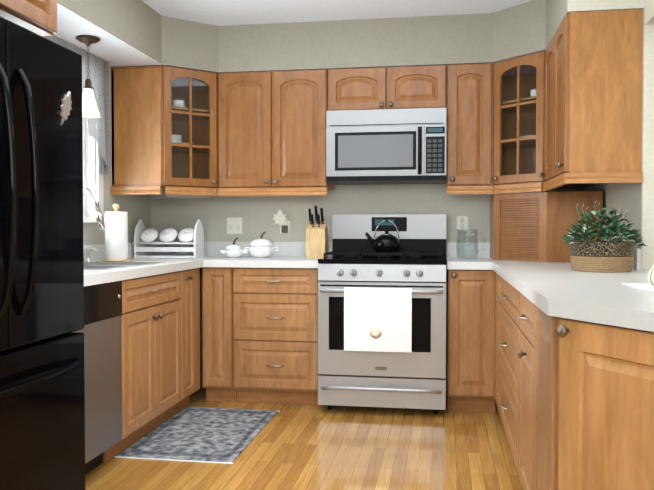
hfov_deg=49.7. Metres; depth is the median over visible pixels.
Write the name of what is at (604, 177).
molding
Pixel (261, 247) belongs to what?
tureen
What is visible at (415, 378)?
range
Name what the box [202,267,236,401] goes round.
base cabinet
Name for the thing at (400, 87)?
upper cabinet
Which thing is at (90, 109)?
pendant light
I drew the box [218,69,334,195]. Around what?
upper cabinet
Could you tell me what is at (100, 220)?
faucet
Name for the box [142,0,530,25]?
ceiling
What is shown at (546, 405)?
filler panel
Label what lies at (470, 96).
upper cabinet
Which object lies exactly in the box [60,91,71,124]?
magnet
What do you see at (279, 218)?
outlet
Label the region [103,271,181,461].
base cabinet
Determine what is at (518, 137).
upper cabinet
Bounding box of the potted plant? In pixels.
[561,200,645,271]
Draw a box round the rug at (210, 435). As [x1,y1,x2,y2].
[114,407,278,463]
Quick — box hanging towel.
[344,287,411,351]
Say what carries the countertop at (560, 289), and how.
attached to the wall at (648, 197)
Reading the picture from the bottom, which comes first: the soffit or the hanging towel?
the hanging towel
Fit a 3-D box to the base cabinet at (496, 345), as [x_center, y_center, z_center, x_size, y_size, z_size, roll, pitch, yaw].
[1.255,0.580,3.968,0.595,0.864,0.272,0,1,9]
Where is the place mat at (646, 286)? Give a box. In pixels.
[622,283,653,290]
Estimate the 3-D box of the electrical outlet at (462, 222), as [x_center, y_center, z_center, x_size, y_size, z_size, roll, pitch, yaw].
[0.908,-0.144,4.735,0.074,0.096,0.008,0,1,9]
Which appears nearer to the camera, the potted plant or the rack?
the potted plant
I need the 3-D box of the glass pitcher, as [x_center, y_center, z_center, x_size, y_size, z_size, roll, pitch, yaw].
[0.925,-0.007,4.527,0.189,0.190,0.140,0,1,9]
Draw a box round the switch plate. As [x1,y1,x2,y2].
[227,217,241,233]
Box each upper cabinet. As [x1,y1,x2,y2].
[0,0,56,35]
[111,65,218,195]
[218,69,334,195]
[328,65,445,110]
[447,63,493,193]
[492,51,599,193]
[539,9,642,190]
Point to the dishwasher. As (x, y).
(101, 330)
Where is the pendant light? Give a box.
[76,35,100,118]
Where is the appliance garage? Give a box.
[490,191,602,261]
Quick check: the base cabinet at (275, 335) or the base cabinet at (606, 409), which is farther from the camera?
the base cabinet at (275, 335)
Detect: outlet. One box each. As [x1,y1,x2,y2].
[273,210,290,233]
[457,216,467,230]
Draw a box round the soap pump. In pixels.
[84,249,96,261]
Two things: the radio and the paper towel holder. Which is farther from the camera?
the radio
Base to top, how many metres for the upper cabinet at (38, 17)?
0.292 m
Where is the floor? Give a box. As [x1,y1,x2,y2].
[85,382,522,489]
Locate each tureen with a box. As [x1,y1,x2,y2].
[220,237,246,257]
[244,231,278,257]
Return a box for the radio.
[153,187,211,198]
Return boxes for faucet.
[83,186,105,230]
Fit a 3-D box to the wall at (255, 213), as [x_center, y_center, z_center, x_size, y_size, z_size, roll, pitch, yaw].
[0.910,-0.223,4.798,6.800,2.430,0.120,0,1,9]
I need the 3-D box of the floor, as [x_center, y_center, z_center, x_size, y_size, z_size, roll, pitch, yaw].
[0.266,1.110,0.881,6.800,0.050,8.120,0,1,9]
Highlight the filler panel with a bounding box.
[534,305,560,489]
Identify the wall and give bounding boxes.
[83,66,150,244]
[151,76,584,390]
[585,0,653,269]
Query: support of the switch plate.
attached to the wall at (255, 213)
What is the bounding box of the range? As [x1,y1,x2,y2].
[318,214,446,413]
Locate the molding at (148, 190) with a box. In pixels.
[111,186,161,194]
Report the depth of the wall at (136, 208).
4.57 m
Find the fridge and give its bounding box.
[0,16,84,489]
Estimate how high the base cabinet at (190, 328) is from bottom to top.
0.864 m
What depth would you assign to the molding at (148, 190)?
4.43 m
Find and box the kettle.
[365,219,399,251]
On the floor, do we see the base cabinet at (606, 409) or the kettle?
the base cabinet at (606, 409)
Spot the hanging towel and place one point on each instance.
(378, 319)
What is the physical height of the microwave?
0.445 m
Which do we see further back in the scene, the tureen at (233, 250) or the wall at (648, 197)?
the tureen at (233, 250)
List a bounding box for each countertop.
[83,242,206,285]
[207,242,331,267]
[447,242,486,269]
[487,243,653,331]
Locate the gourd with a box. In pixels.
[647,265,653,284]
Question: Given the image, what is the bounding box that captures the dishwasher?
[74,281,121,474]
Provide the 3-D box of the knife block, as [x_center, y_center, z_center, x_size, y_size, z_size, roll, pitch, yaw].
[-0.066,-0.089,4.691,0.125,0.346,0.181,0,1,9]
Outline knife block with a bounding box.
[306,205,328,257]
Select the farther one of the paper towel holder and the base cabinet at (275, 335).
the base cabinet at (275, 335)
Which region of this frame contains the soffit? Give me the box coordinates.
[54,0,644,75]
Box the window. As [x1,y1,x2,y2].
[54,38,104,222]
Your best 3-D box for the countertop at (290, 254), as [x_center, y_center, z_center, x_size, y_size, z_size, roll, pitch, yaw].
[-0.349,0.059,4.626,0.707,0.145,0.632,0,1,9]
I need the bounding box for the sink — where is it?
[84,261,164,269]
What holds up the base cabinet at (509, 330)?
on the floor
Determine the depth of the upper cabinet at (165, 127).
4.47 m
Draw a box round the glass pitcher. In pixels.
[456,229,484,258]
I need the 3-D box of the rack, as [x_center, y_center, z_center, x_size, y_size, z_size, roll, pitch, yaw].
[-1.060,-0.045,4.775,0.454,0.255,0.204,0,1,9]
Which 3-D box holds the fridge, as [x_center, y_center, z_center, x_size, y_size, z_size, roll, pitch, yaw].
[-1.308,0.174,2.267,0.781,1.754,0.913,0,1,9]
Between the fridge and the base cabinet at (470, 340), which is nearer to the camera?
the fridge
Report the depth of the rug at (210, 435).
3.72 m
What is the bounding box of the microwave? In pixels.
[326,108,445,184]
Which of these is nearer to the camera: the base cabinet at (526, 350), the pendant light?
the base cabinet at (526, 350)
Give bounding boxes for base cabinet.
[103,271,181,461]
[167,268,199,418]
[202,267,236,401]
[233,267,318,404]
[447,269,495,412]
[495,273,499,406]
[498,275,520,474]
[518,293,534,489]
[557,318,653,489]
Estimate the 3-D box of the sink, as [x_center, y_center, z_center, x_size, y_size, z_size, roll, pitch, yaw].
[-1.192,0.206,3.722,0.426,0.203,0.736,0,1,9]
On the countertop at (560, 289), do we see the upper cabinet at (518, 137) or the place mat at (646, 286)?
the place mat at (646, 286)
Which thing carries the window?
in the wall at (136, 208)
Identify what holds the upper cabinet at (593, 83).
attached to the wall at (648, 197)
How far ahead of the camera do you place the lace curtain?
4.22 m
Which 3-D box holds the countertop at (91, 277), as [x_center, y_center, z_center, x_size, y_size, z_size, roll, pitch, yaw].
[-1.146,0.076,3.895,0.630,0.145,2.332,0,1,9]
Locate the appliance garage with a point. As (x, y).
(532, 226)
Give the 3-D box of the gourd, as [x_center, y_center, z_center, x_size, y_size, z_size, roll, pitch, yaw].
[1.109,0.085,2.361,0.070,0.102,0.070,0,1,9]
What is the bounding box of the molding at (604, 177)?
[564,172,642,183]
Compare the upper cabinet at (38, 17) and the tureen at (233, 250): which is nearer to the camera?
the upper cabinet at (38, 17)
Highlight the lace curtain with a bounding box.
[43,33,110,177]
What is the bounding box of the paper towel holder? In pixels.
[102,204,130,261]
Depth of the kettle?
4.53 m
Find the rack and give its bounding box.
[132,219,203,257]

